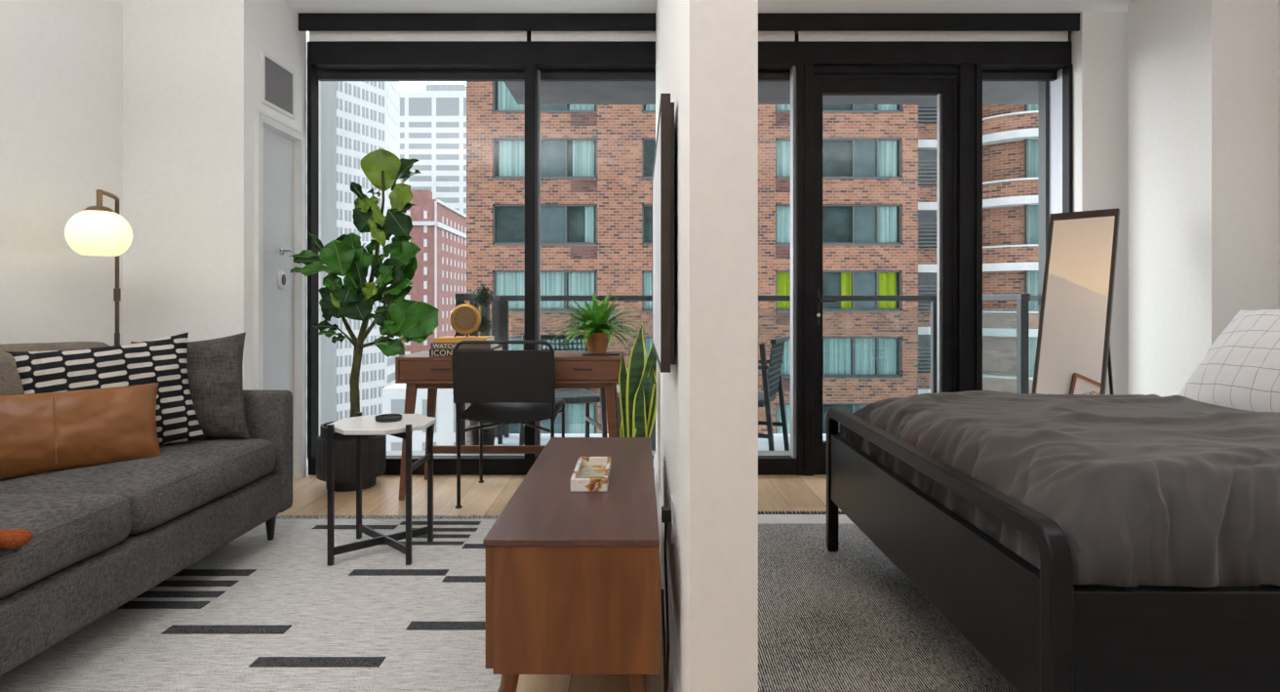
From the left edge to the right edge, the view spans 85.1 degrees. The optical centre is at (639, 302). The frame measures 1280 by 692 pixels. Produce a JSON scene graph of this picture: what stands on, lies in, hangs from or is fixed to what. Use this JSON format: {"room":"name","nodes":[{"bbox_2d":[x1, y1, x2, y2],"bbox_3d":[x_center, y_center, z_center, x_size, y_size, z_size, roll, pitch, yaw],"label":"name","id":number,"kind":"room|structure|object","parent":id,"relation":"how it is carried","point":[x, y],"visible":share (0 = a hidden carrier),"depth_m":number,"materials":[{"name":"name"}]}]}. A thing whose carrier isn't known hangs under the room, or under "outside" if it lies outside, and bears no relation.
{"room":"studio apartment","nodes":[
{"label":"studio apartment","id":0,"kind":"room"},
{"bbox_2d":[0,0,122,346],"bbox_3d":[-2.719,-0.335,0.528,0.163,2.750,6.057,0,0,0],"label":"wall","id":1,"kind":"structure","parent":0,"point":[61,60],"depth_m":3.15,"materials":[{"name":"paint"}]},
{"bbox_2d":[122,0,306,478],"bbox_3d":[-2.410,-0.335,3.889,0.780,2.750,0.663,0,0,0],"label":"wall","id":2,"kind":"structure","parent":0,"point":[191,68],"depth_m":3.56,"materials":[{"name":"paint"}]},
{"bbox_2d":[260,49,295,119],"bbox_3d":[-2.014,-1.205,3.890,0.013,0.280,0.350,0,0,0],"label":"air vent","id":3,"kind":"object","parent":2,"relation":"in","point":[277,80],"visible":1,"depth_m":3.88,"materials":[{"name":"grey metal"}]},
{"bbox_2d":[253,108,306,478],"bbox_3d":[-2.036,0.013,3.913,0.098,2.055,0.525,0,0,0],"label":"door","id":4,"kind":"structure","parent":2,"relation":"in","point":[273,153],"depth_m":3.94,"materials":[{"name":"paint"}]},
{"bbox_2d":[298,12,1079,31],"bbox_3d":[0.300,-1.659,4.128,4.640,0.102,0.015,0,0,0],"label":"roller blind","id":5,"kind":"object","parent":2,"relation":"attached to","point":[307,21],"depth_m":4.12,"materials":[{"name":"black fabric"}]},
{"bbox_2d":[277,474,841,691],"bbox_3d":[0.250,1.140,0.810,6.100,0.200,6.820,0,0,0],"label":"floor","id":6,"kind":"structure","parent":0,"point":[776,493],"depth_m":3.64,"materials":[{"name":"brown wood"}]},
{"bbox_2d":[0,515,501,691],"bbox_3d":[-1.408,1.032,1.996,2.096,0.013,2.791,0,0,0],"label":"living room rug","id":7,"kind":"object","parent":6,"relation":"on","point":[256,613],"visible":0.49,"depth_m":2.23,"materials":[{"name":"beige fabric"}]},
{"bbox_2d":[64,189,132,345],"bbox_3d":[-2.387,0.272,3.130,0.260,1.536,0.402,0,0,-9],"label":"floor lamp","id":8,"kind":"object","parent":7,"relation":"on","point":[96,230],"visible":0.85,"depth_m":2.99,"materials":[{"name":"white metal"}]},
{"bbox_2d":[0,341,292,676],"bbox_3d":[-1.998,0.585,2.055,0.943,0.880,2.090,0,0,0],"label":"sofa","id":9,"kind":"object","parent":7,"relation":"on","point":[105,535],"visible":0.67,"depth_m":2.20,"materials":[{"name":"grey fabric"}]},
{"bbox_2d":[0,528,33,548],"bbox_3d":[-1.778,0.560,1.615,0.546,0.077,0.330,0,0,0],"label":"throw pillow","id":10,"kind":"object","parent":9,"relation":"on","point":[9,538],"visible":1,"depth_m":1.70,"materials":[{"name":"orange leather"}]},
{"bbox_2d":[0,341,109,395],"bbox_3d":[-2.255,0.367,2.547,0.272,0.441,0.775,-9,0,0],"label":"cushion","id":11,"kind":"object","parent":9,"relation":"on","point":[11,381],"depth_m":2.42,"materials":[{"name":"black fabric"}]},
{"bbox_2d":[0,492,131,599],"bbox_3d":[-1.950,0.656,1.635,0.844,0.206,1.046,0,0,0],"label":"seat cushion","id":12,"kind":"object","parent":9,"relation":"on","point":[78,538],"depth_m":1.91,"materials":[{"name":"grey fabric"}]},
{"bbox_2d":[0,382,160,479],"bbox_3d":[-1.980,0.438,2.351,0.173,0.278,0.621,0,0,44],"label":"lumbar pillow","id":13,"kind":"object","parent":9,"relation":"on","point":[45,432],"visible":0.99,"depth_m":2.36,"materials":[{"name":"brown leather"}]},
{"bbox_2d":[6,332,205,443],"bbox_3d":[-1.974,0.360,2.609,0.194,0.479,0.599,0,0,44],"label":"throw pillow","id":14,"kind":"object","parent":9,"relation":"on","point":[163,361],"visible":0.54,"depth_m":2.62,"materials":[{"name":"black fabric"}]},
{"bbox_2d":[0,438,275,534],"bbox_3d":[-1.948,0.656,2.578,0.842,0.206,0.842,0,0,0],"label":"seat cushion","id":15,"kind":"object","parent":9,"relation":"on","point":[176,491],"depth_m":2.40,"materials":[{"name":"grey fabric"}]},
{"bbox_2d":[130,331,249,439],"bbox_3d":[-1.866,0.365,2.899,0.473,0.480,0.177,0,0,-12],"label":"throw pillow","id":16,"kind":"object","parent":9,"relation":"on","point":[215,371],"visible":0.42,"depth_m":2.87,"materials":[{"name":"grey fabric"}]},
{"bbox_2d":[326,411,436,564],"bbox_3d":[-1.060,0.752,2.880,0.393,0.548,0.393,0,0,0],"label":"side table","id":17,"kind":"object","parent":7,"relation":"on","point":[360,425],"visible":0.93,"depth_m":2.81,"materials":[{"name":"white stone"}]},
{"bbox_2d":[375,413,401,422],"bbox_3d":[-1.044,0.479,2.900,0.106,0.020,0.106,0,0,0],"label":"round dish","id":18,"kind":"object","parent":17,"relation":"on","point":[384,418],"visible":1,"depth_m":2.87,"materials":[{"name":"grey ceramic"}]},
{"bbox_2d":[316,420,386,491],"bbox_3d":[-1.640,0.864,3.965,0.370,0.352,0.370,0,0,0],"label":"pot","id":19,"kind":"object","parent":6,"relation":"on","point":[374,447],"depth_m":3.83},
{"bbox_2d":[288,148,439,491],"bbox_3d":[-1.530,0.085,3.922,0.899,1.910,0.456,0,0,0],"label":"fiddle leaf fig","id":20,"kind":"object","parent":6,"relation":"on","point":[354,299],"visible":0.98,"depth_m":3.85,"materials":[{"name":"plant"}]},
{"bbox_2d":[451,340,564,508],"bbox_3d":[-0.683,0.614,3.764,0.513,0.851,0.586,0,0,0],"label":"desk chair","id":21,"kind":"object","parent":6,"relation":"on","point":[502,386],"visible":0.94,"depth_m":3.51,"materials":[{"name":"black leather"}]},
{"bbox_2d":[395,351,624,500],"bbox_3d":[-0.688,0.664,3.886,1.195,0.754,0.488,0,0,0],"label":"writing desk","id":22,"kind":"object","parent":6,"relation":"on","point":[573,369],"visible":0.53,"depth_m":3.67,"materials":[{"name":"brown wood"}]},
{"bbox_2d":[429,346,502,356],"bbox_3d":[-0.951,0.268,3.844,0.345,0.038,0.251,0,0,0],"label":"book","id":23,"kind":"object","parent":22,"relation":"on","point":[432,351],"visible":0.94,"depth_m":3.72,"materials":[{"name":"black paper"}]},
{"bbox_2d":[430,342,499,348],"bbox_3d":[-0.959,0.232,3.844,0.321,0.032,0.231,0,0,0],"label":"book","id":24,"kind":"object","parent":23,"relation":"on","point":[432,344],"visible":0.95,"depth_m":3.73,"materials":[{"name":"brown paper"}]},
{"bbox_2d":[434,335,494,342],"bbox_3d":[-0.964,0.203,3.850,0.280,0.024,0.220,0,0,0],"label":"book","id":25,"kind":"object","parent":24,"relation":"on","point":[447,339],"visible":0.8,"depth_m":3.74,"materials":[{"name":"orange paper"}]},
{"bbox_2d":[449,297,480,336],"bbox_3d":[-0.959,0.083,3.848,0.166,0.217,0.063,0,0,0],"label":"alarm clock","id":26,"kind":"object","parent":25,"relation":"on","point":[464,318],"visible":1,"depth_m":3.82,"materials":[{"name":"gold metal"}]},
{"bbox_2d":[582,351,620,355],"bbox_3d":[-0.214,0.283,3.880,0.200,0.008,0.200,0,0,0],"label":"tray","id":27,"kind":"object","parent":22,"relation":"on","point":[584,352],"visible":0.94,"depth_m":3.80,"materials":[{"name":"black metal"}]},
{"bbox_2d":[549,292,643,353],"bbox_3d":[-0.256,0.112,3.874,0.515,0.334,0.490,0,0,41],"label":"potted fern","id":28,"kind":"object","parent":27,"relation":"on","point":[597,326],"visible":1,"depth_m":3.83,"materials":[{"name":"plant"}]},
{"bbox_2d":[583,331,610,353],"bbox_3d":[-0.239,0.223,3.880,0.154,0.112,0.154,0,0,0],"label":"pot","id":29,"kind":"object","parent":27,"relation":"on","point":[598,341],"depth_m":3.83,"materials":[{"name":"ceramic"}]},
{"bbox_2d":[482,437,659,691],"bbox_3d":[-0.166,0.793,2.210,0.422,0.499,1.220,0,0,0],"label":"media console","id":30,"kind":"object","parent":6,"relation":"on","point":[573,578],"visible":1,"depth_m":1.60,"materials":[{"name":"brown wood"}]},
{"bbox_2d":[570,456,611,491],"bbox_3d":[-0.147,0.525,2.152,0.106,0.036,0.295,0,0,0],"label":"tray","id":31,"kind":"object","parent":30,"relation":"on","point":[590,473],"visible":1,"depth_m":2.13,"materials":[{"name":"beige stone"}]},
{"bbox_2d":[618,321,656,473],"bbox_3d":[-0.029,0.568,3.420,0.222,0.945,0.210,0,0,0],"label":"snake plant","id":32,"kind":"object","parent":6,"relation":"on","point":[637,384],"visible":0.48,"depth_m":3.39,"materials":[{"name":"plant"}]},
{"bbox_2d":[758,511,1017,691],"bbox_3d":[1.600,1.034,1.825,2.600,0.009,3.251,0,0,0],"label":"bedroom rug","id":33,"kind":"object","parent":6,"relation":"on","point":[847,619],"visible":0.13,"depth_m":2.24,"materials":[{"name":"grey carpet"}]},
{"bbox_2d":[826,406,1279,691],"bbox_3d":[1.911,0.490,2.122,2.267,1.100,1.607,0,0,0],"label":"bed","id":34,"kind":"object","parent":33,"relation":"on","point":[1041,631],"visible":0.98,"depth_m":1.38,"materials":[{"name":"black wood"}]},
{"bbox_2d":[838,389,1279,587],"bbox_3d":[1.444,0.445,2.124,1.255,0.262,1.573,0,0,0],"label":"duvet","id":35,"kind":"object","parent":34,"relation":"on","point":[1141,489],"visible":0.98,"depth_m":1.53,"materials":[{"name":"grey fabric"}]},
{"bbox_2d":[879,461,1279,586],"bbox_3d":[1.948,0.597,2.122,2.083,0.283,1.357,0,0,0],"label":"mattress","id":36,"kind":"object","parent":34,"relation":"on","point":[1091,584],"visible":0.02,"depth_m":1.45,"materials":[{"name":"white fabric"}]},
{"bbox_3d":[2.420,0.433,2.121,1.122,0.068,1.511,0,0,0],"label":"sheet","id":37,"kind":"object","parent":36,"relation":"on","visible":0},
{"bbox_2d":[1178,309,1279,409],"bbox_3d":[2.248,0.215,2.400,0.316,0.380,0.750,0,0,2],"label":"bed pillow","id":38,"kind":"object","parent":37,"relation":"on","point":[1241,369],"visible":0.93,"depth_m":2.50,"materials":[{"name":"fabric"}]},
{"bbox_2d":[1031,207,1119,394],"bbox_3d":[2.220,0.272,3.545,0.716,1.496,0.310,0,0,-44],"label":"mirror","id":39,"kind":"object","parent":33,"relation":"on","point":[1073,355],"visible":0.57,"depth_m":3.53,"materials":[{"name":"brown mirror"}]},
{"bbox_2d":[796,41,982,475],"bbox_3d":[1.504,-0.266,4.247,1.117,2.612,0.146,0,0,0],"label":"door","id":40,"kind":"structure","parent":6,"relation":"on","point":[950,71],"depth_m":4.20,"materials":[{"name":"glass"},{"name":"black aluminium"}]},
{"bbox_2d":[616,385,655,450],"bbox_3d":[0.105,0.850,5.100,0.610,0.440,0.420,0,0,0],"label":"storage box","id":41,"kind":"object","parent":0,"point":[653,435],"visible":0.02,"depth_m":4.90,"materials":[{"name":"stone"}]},
{"bbox_2d":[494,433,826,450],"bbox_3d":[1.205,1.180,5.050,4.790,0.220,1.300,0,0,0],"label":"floor","id":42,"kind":"structure","parent":0,"point":[513,439],"depth_m":5.45,"materials":[{"name":"white concrete"}]},
{"bbox_2d":[467,284,497,444],"bbox_3d":[-1.030,0.477,4.560,0.190,1.187,0.190,0,0,0],"label":"potted shrub","id":43,"kind":"object","parent":42,"relation":"on","point":[489,433],"visible":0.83,"depth_m":4.52,"materials":[{"name":"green plant"}]},
{"bbox_2d":[467,423,497,444],"bbox_3d":[-1.030,0.940,4.560,0.190,0.260,0.190,0,0,0],"label":"pot","id":44,"kind":"object","parent":43,"relation":"on","point":[489,433],"depth_m":4.50,"materials":[{"name":"black ceramic"}]},
{"bbox_2d":[497,423,524,443],"bbox_3d":[-0.970,0.830,5.420,0.220,0.480,0.300,0,0,0],"label":"patio table","id":45,"kind":"object","parent":42,"relation":"on","point":[506,425],"visible":0.16,"depth_m":5.28,"materials":[{"name":"grey metal"}]},
{"bbox_2d":[519,333,607,444],"bbox_3d":[-0.556,0.656,4.969,0.530,0.832,0.570,0,0,-18],"label":"patio chair","id":46,"kind":"object","parent":42,"relation":"on","point":[576,395],"visible":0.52,"depth_m":5.06,"materials":[{"name":"grey metal"}]},
{"bbox_2d":[758,335,789,450],"bbox_3d":[0.709,0.656,4.853,0.570,0.832,0.530,0,0,22],"label":"patio chair","id":47,"kind":"object","parent":42,"relation":"on","point":[772,379],"visible":0.5,"depth_m":4.69,"materials":[{"name":"grey metal"}]},
{"bbox_2d":[655,0,758,691],"bbox_3d":[0.160,-0.335,2.761,0.130,2.750,2.858,0,0,0],"label":"wall partition","id":48,"kind":"structure","parent":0,"point":[706,51],"depth_m":1.33,"materials":[{"name":"paint"}]},
{"bbox_2d":[652,93,674,372],"bbox_3d":[0.073,-0.173,2.350,0.042,0.697,1.220,0,0,0],"label":"television","id":49,"kind":"object","parent":48,"relation":"attached to","point":[663,163],"visible":1,"depth_m":1.74,"materials":[{"name":"black plastic"}]},
{"bbox_2d":[661,506,671,691],"bbox_3d":[0.071,0.792,1.867,0.028,0.403,0.302,0,0,2],"label":"power cord","id":50,"kind":"object","parent":48,"relation":"attached to","point":[665,510],"visible":1,"depth_m":1.87,"materials":[{"name":"black plastic"}]},
{"bbox_2d":[653,452,680,691],"bbox_3d":[0.088,0.973,2.761,0.014,0.135,2.858,0,0,0],"label":"baseboard","id":51,"kind":"structure","parent":48,"relation":"attached to","point":[674,681],"depth_m":2.15,"materials":[{"name":"white wood"}]},
{"bbox_2d":[670,494,673,543],"bbox_3d":[0.092,0.620,2.000,0.006,0.120,0.070,0,0,0],"label":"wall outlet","id":52,"kind":"object","parent":48,"relation":"attached to","point":[671,497],"visible":0.98,"depth_m":1.97,"materials":[{"name":"white plastic"}]},
{"bbox_2d":[282,0,1134,12],"bbox_3d":[0.250,-1.810,0.900,6.100,0.200,7.000,0,0,0],"label":"ceiling","id":53,"kind":"structure","parent":0,"point":[300,6],"depth_m":4.03,"materials":[{"name":"paint"}]},
{"bbox_2d":[309,31,530,41],"bbox_3d":[-1.330,-1.636,4.234,1.320,0.128,0.073,0,0,0],"label":"roller shade","id":54,"kind":"object","parent":53,"relation":"attached to","point":[313,35],"visible":0.45,"depth_m":4.20,"materials":[{"name":"fabric"}]},
{"bbox_2d":[530,31,796,41],"bbox_3d":[0.143,-1.636,4.234,1.597,0.128,0.073,0,0,0],"label":"roller shade","id":55,"kind":"object","parent":53,"relation":"attached to","point":[535,35],"visible":0.33,"depth_m":4.20,"materials":[{"name":"fabric"}]},
{"bbox_2d":[796,31,1069,41],"bbox_3d":[1.771,-1.636,4.234,1.632,0.128,0.073,0,0,0],"label":"roller shade","id":56,"kind":"object","parent":53,"relation":"attached to","point":[1062,36],"visible":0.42,"depth_m":4.20,"materials":[{"name":"fabric"}]},
{"bbox_2d":[503,80,1038,104],"bbox_3d":[1.300,-1.765,5.050,4.600,0.290,1.300,0,0,0],"label":"ceiling","id":57,"kind":"structure","parent":0,"point":[551,92],"depth_m":5.40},
{"bbox_2d":[1069,11,1127,394],"bbox_3d":[2.950,-0.335,4.250,0.700,2.750,0.300,0,0,0],"label":"wall","id":58,"kind":"structure","parent":0,"point":[1100,48],"depth_m":4.10,"materials":[{"name":"paint"}]},
{"bbox_2d":[307,41,1038,475],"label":"window","id":59,"kind":"structure","parent":58,"relation":"in","point":[531,62],"depth_m":4.22,"materials":[{"name":"glass"},{"name":"black aluminium"}]},
{"bbox_2d":[311,34,1060,41],"bbox_3d":[0.300,-1.641,4.320,4.640,0.138,0.080,0,0,0],"label":"trim","id":60,"kind":"structure","parent":58,"relation":"attached to","point":[796,34],"depth_m":4.28,"materials":[{"name":"black metal"}]},
{"bbox_2d":[982,41,1073,327],"bbox_3d":[2.361,-0.216,4.340,0.598,2.712,0.300,0,0,0],"label":"window","id":61,"kind":"structure","parent":58,"relation":"in","point":[1049,63],"depth_m":4.30,"materials":[{"name":"glass"},{"name":"black aluminium"}]},
{"bbox_2d":[1127,0,1278,397],"bbox_3d":[3.050,-0.335,3.708,0.500,2.750,0.584,0,0,0],"label":"wall column","id":62,"kind":"structure","parent":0,"point":[1203,74],"depth_m":3.52,"materials":[{"name":"paint"}]},
{"bbox_2d":[1278,0,1279,309],"bbox_3d":[3.212,-0.335,0.458,0.175,2.750,5.916,0,0,0],"label":"wall","id":63,"kind":"structure","parent":0,"point":[1278,0],"depth_m":3.41,"materials":[{"name":"paint"}]},
{"label":"outside","id":64,"kind":"structure","parent":0,"visible":0},
{"bbox_3d":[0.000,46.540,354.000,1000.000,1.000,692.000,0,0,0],"label":"ground","id":65,"kind":"structure","parent":64,"visible":0},
{"bbox_2d":[306,42,320,474],"bbox_3d":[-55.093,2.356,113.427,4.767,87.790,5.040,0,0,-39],"label":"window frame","id":66,"kind":"structure","parent":65,"relation":"on","point":[306,43],"depth_m":112.85,"materials":[{"name":"metal"}]},
{"bbox_2d":[320,80,336,424],"bbox_3d":[-55.876,0.712,122.948,3.191,90.655,5.000,0,0,-39],"label":"stair tower","id":67,"kind":"structure","parent":65,"relation":"on","point":[328,88],"depth_m":121.04,"materials":[{"name":"stone"}]},
{"bbox_2d":[306,31,399,420],"bbox_3d":[-56.659,-6.565,143.321,10.040,105.210,24.714,0,0,23],"label":"tower","id":68,"kind":"structure","parent":65,"relation":"on","point":[367,111],"depth_m":136.49,"materials":[{"name":"stone"}]},
{"bbox_2d":[382,383,466,450],"bbox_3d":[-15.385,26.405,60.980,9.846,39.271,12.040,0,0,0],"label":"stone building","id":69,"kind":"structure","parent":65,"relation":"on","point":[393,396],"depth_m":55.00,"materials":[{"name":"white stone"}]},
{"bbox_2d":[399,84,466,214],"bbox_3d":[-73.427,-11.005,259.980,30.769,136.032,20.040,0,0,0],"label":"office block","id":70,"kind":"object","parent":65,"relation":"on","point":[432,121],"visible":0.16,"depth_m":250.00,"materials":[{"name":"white concrete"}]},
{"bbox_2d":[426,84,466,90],"bbox_3d":[-70.629,-77.448,256.500,13.986,3.147,7.000,0,0,0],"label":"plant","id":71,"kind":"object","parent":70,"relation":"on","point":[428,87],"depth_m":253.00,"materials":[{"name":"grey stone"}]},
{"bbox_2d":[399,189,466,356],"bbox_3d":[-55.624,9.230,189.060,12.864,73.620,39.320,0,0,0],"label":"building","id":72,"kind":"structure","parent":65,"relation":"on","point":[439,229],"depth_m":171.19,"materials":[{"name":"red stone"}]},
{"bbox_2d":[466,80,918,444],"bbox_3d":[2.245,15.195,36.985,19.427,61.690,14.030,0,0,0],"label":"brick building","id":73,"kind":"structure","parent":65,"relation":"on","point":[597,160],"depth_m":30.00,"materials":[{"name":"red brick"}]},
{"bbox_2d":[495,272,524,308],"bbox_3d":[-5.483,-0.524,30.275,1.526,1.660,0.059,0,0,0],"label":"curtain","id":74,"kind":"object","parent":73,"relation":"hanging from","point":[506,283],"depth_m":30.28,"materials":[{"name":"teal fabric"}]},
{"bbox_2d":[498,80,524,110],"bbox_3d":[-5.483,-9.084,30.275,1.347,1.660,0.059,0,0,0],"label":"curtain","id":75,"kind":"object","parent":73,"relation":"hanging from","point":[506,101],"depth_m":30.28,"materials":[{"name":"white fabric"}]},
{"bbox_2d":[499,140,524,176],"bbox_3d":[-5.483,-6.231,30.275,1.257,1.660,0.059,0,0,0],"label":"curtain","id":76,"kind":"object","parent":73,"relation":"hanging from","point":[511,152],"depth_m":30.28,"materials":[{"name":"white fabric"}]},
{"bbox_2d":[508,338,522,350],"bbox_3d":[-5.483,2.329,30.275,1.526,1.660,0.059,0,0,0],"label":"curtain","id":77,"kind":"object","parent":73,"relation":"hanging from","point":[511,346],"depth_m":30.28,"materials":[{"name":"teal fabric"}]},
{"bbox_2d":[540,339,562,351],"bbox_3d":[-3.911,2.329,30.275,1.257,1.660,0.059,0,0,0],"label":"curtain","id":78,"kind":"object","parent":73,"relation":"hanging from","point":[557,341],"depth_m":30.28,"materials":[{"name":"fabric"}]},
{"bbox_2d":[540,272,563,308],"bbox_3d":[-3.911,-0.524,30.275,1.257,1.660,0.059,0,0,0],"label":"curtain","id":79,"kind":"object","parent":73,"relation":"hanging from","point":[551,283],"depth_m":30.28,"materials":[{"name":"fabric"}]},
{"bbox_2d":[568,338,584,351],"bbox_3d":[-2.542,2.329,30.275,1.122,1.660,0.059,0,0,0],"label":"curtain","id":80,"kind":"object","parent":73,"relation":"hanging from","point":[579,340],"depth_m":30.28,"materials":[{"name":"teal fabric"}]},
{"bbox_2d":[566,403,594,433],"bbox_3d":[-2.587,5.182,30.275,1.212,1.660,0.059,0,0,0],"label":"curtain","id":81,"kind":"object","parent":73,"relation":"hanging from","point":[575,412],"depth_m":30.28,"materials":[{"name":"teal fabric"}]},
{"bbox_2d":[568,272,594,308],"bbox_3d":[-2.542,-0.524,30.275,1.122,1.660,0.059,0,0,0],"label":"curtain","id":82,"kind":"object","parent":73,"relation":"hanging from","point":[580,283],"depth_m":30.28,"materials":[{"name":"fabric"}]},
{"bbox_2d":[569,104,594,110],"bbox_3d":[-2.520,-9.084,30.275,1.078,1.660,0.059,0,0,0],"label":"curtain","id":83,"kind":"object","parent":73,"relation":"hanging from","point":[572,106],"depth_m":30.28,"materials":[{"name":"fabric"}]},
{"bbox_2d":[572,140,594,176],"bbox_3d":[-2.452,-6.231,30.276,0.942,1.660,0.052,0,0,1],"label":"curtain","id":84,"kind":"object","parent":73,"relation":"hanging from","point":[582,150],"depth_m":30.28,"materials":[{"name":"white fabric"}]},
{"bbox_2d":[585,206,594,241],"bbox_3d":[-2.183,-3.378,30.280,0.404,1.660,0.047,0,0,0],"label":"curtain","id":85,"kind":"object","parent":73,"relation":"hanging from","point":[589,211],"depth_m":30.28,"materials":[{"name":"fabric"}]},
{"bbox_2d":[643,338,652,358],"bbox_3d":[0.937,2.329,30.275,1.526,1.660,0.059,0,0,0],"label":"curtain","id":86,"kind":"object","parent":73,"relation":"hanging from","point":[648,342],"depth_m":30.28,"materials":[{"name":"fabric"}]},
{"bbox_2d":[643,272,652,308],"bbox_3d":[0.937,-0.524,30.275,1.526,1.660,0.059,0,0,0],"label":"curtain","id":87,"kind":"object","parent":73,"relation":"hanging from","point":[648,276],"depth_m":30.28,"materials":[{"name":"fabric"}]},
{"bbox_2d":[645,104,655,110],"bbox_3d":[0.937,-9.084,30.275,1.347,1.660,0.059,0,0,0],"label":"curtain","id":88,"kind":"object","parent":73,"relation":"hanging from","point":[648,106],"depth_m":30.28,"materials":[{"name":"white fabric"}]},
{"bbox_2d":[776,272,789,308],"bbox_3d":[6.215,-0.524,30.280,0.546,1.660,0.052,0,0,1],"label":"curtain","id":89,"kind":"object","parent":73,"relation":"hanging from","point":[782,278],"depth_m":30.28,"materials":[{"name":"green fabric"}]},
{"bbox_2d":[776,403,790,433],"bbox_3d":[6.351,5.182,30.277,0.819,1.660,0.052,0,0,1],"label":"curtain","id":90,"kind":"object","parent":73,"relation":"hanging from","point":[787,406],"depth_m":30.28,"materials":[{"name":"teal fabric"}]},
{"bbox_2d":[776,206,790,241],"bbox_3d":[6.351,-3.378,30.277,0.819,1.660,0.052,0,0,1],"label":"curtain","id":91,"kind":"object","parent":73,"relation":"hanging from","point":[782,213],"depth_m":30.28,"materials":[{"name":"fabric"}]},
{"bbox_2d":[776,140,790,176],"bbox_3d":[6.351,-6.231,30.277,0.819,1.660,0.052,0,0,1],"label":"curtain","id":92,"kind":"object","parent":73,"relation":"hanging from","point":[782,146],"depth_m":30.28,"materials":[{"name":"fabric"}]},
{"bbox_2d":[776,104,790,110],"bbox_3d":[6.351,-9.084,30.277,0.819,1.660,0.052,0,0,1],"label":"curtain","id":93,"kind":"object","parent":73,"relation":"hanging from","point":[779,106],"depth_m":30.28,"materials":[{"name":"white fabric"}]},
{"bbox_2d":[781,338,790,374],"bbox_3d":[6.896,2.329,30.275,1.800,1.660,0.060,0,0,0],"label":"curtain","id":94,"kind":"object","parent":73,"relation":"hanging from","point":[785,366],"depth_m":30.28,"materials":[{"name":"teal fabric"}]},
{"bbox_2d":[823,338,850,374],"bbox_3d":[8.559,2.329,30.275,1.200,1.660,0.059,0,0,0],"label":"curtain","id":95,"kind":"object","parent":73,"relation":"hanging from","point":[836,351],"depth_m":30.28,"materials":[{"name":"fabric"}]},
{"bbox_2d":[840,272,851,308],"bbox_3d":[9.405,-0.524,30.275,1.364,1.660,0.059,0,0,0],"label":"curtain","id":96,"kind":"object","parent":73,"relation":"hanging from","point":[846,277],"depth_m":30.28,"materials":[{"name":"green fabric"}]},
{"bbox_2d":[854,338,875,374],"bbox_3d":[9.760,2.329,30.277,0.873,1.660,0.052,0,0,1],"label":"curtain","id":97,"kind":"object","parent":73,"relation":"hanging from","point":[864,348],"depth_m":30.28,"materials":[{"name":"teal fabric"}]},
{"bbox_2d":[878,206,896,241],"bbox_3d":[10.714,-3.378,30.277,0.819,1.660,0.052,0,0,1],"label":"curtain","id":98,"kind":"object","parent":73,"relation":"hanging from","point":[887,216],"depth_m":30.28,"materials":[{"name":"fabric"}]},
{"bbox_2d":[878,140,896,176],"bbox_3d":[10.714,-6.231,30.277,0.819,1.660,0.052,0,0,1],"label":"curtain","id":99,"kind":"object","parent":73,"relation":"hanging from","point":[887,149],"depth_m":30.28,"materials":[{"name":"fabric"}]},
{"bbox_2d":[878,104,896,110],"bbox_3d":[10.714,-9.084,30.277,0.819,1.660,0.052,0,0,1],"label":"curtain","id":100,"kind":"object","parent":73,"relation":"hanging from","point":[880,106],"depth_m":30.28,"materials":[{"name":"fabric"}]},
{"bbox_2d":[879,338,896,374],"bbox_3d":[10.741,2.329,30.278,0.763,1.660,0.052,0,0,1],"label":"curtain","id":101,"kind":"object","parent":73,"relation":"hanging from","point":[887,346],"depth_m":30.28,"materials":[{"name":"fabric"}]},
{"bbox_2d":[879,272,896,308],"bbox_3d":[10.741,-0.524,30.278,0.763,1.660,0.052,0,0,1],"label":"curtain","id":102,"kind":"object","parent":73,"relation":"hanging from","point":[887,280],"depth_m":30.28,"materials":[{"name":"green fabric"}]},
{"bbox_2d":[918,104,1038,394],"bbox_3d":[20.859,15.196,30.890,18.266,61.687,4.296,0,0,15],"label":"brick building","id":103,"kind":"structure","parent":65,"relation":"on","point":[1010,132],"depth_m":30.87,"materials":[{"name":"brown brick"}]},
{"bbox_2d":[1028,336,1037,376],"bbox_3d":[17.323,2.387,30.420,1.100,1.830,0.040,0,0,0],"label":"curtain","id":104,"kind":"object","parent":103,"relation":"hanging from","point":[1032,340],"depth_m":30.40,"materials":[{"name":"teal fabric"}]},
{"bbox_2d":[1028,271,1038,310],"bbox_3d":[17.323,-0.467,30.420,1.100,1.830,0.040,0,0,0],"label":"curtain","id":105,"kind":"object","parent":103,"relation":"hanging from","point":[1032,275],"depth_m":30.40,"materials":[{"name":"teal fabric"}]},
{"bbox_2d":[1028,204,1038,243],"bbox_3d":[17.323,-3.320,30.420,1.100,1.830,0.040,0,0,0],"label":"curtain","id":106,"kind":"object","parent":103,"relation":"hanging from","point":[1032,209],"depth_m":30.40,"materials":[{"name":"teal fabric"}]},
{"bbox_2d":[1028,139,1038,177],"bbox_3d":[17.323,-6.173,30.420,1.100,1.830,0.040,0,0,0],"label":"curtain","id":107,"kind":"object","parent":103,"relation":"hanging from","point":[1032,143],"depth_m":30.40,"materials":[{"name":"teal fabric"}]},
{"bbox_2d":[1028,104,1038,111],"bbox_3d":[17.323,-9.026,30.420,1.100,1.830,0.040,0,0,0],"label":"curtain","id":108,"kind":"object","parent":103,"relation":"hanging from","point":[1030,106],"depth_m":30.40,"materials":[{"name":"white fabric"}]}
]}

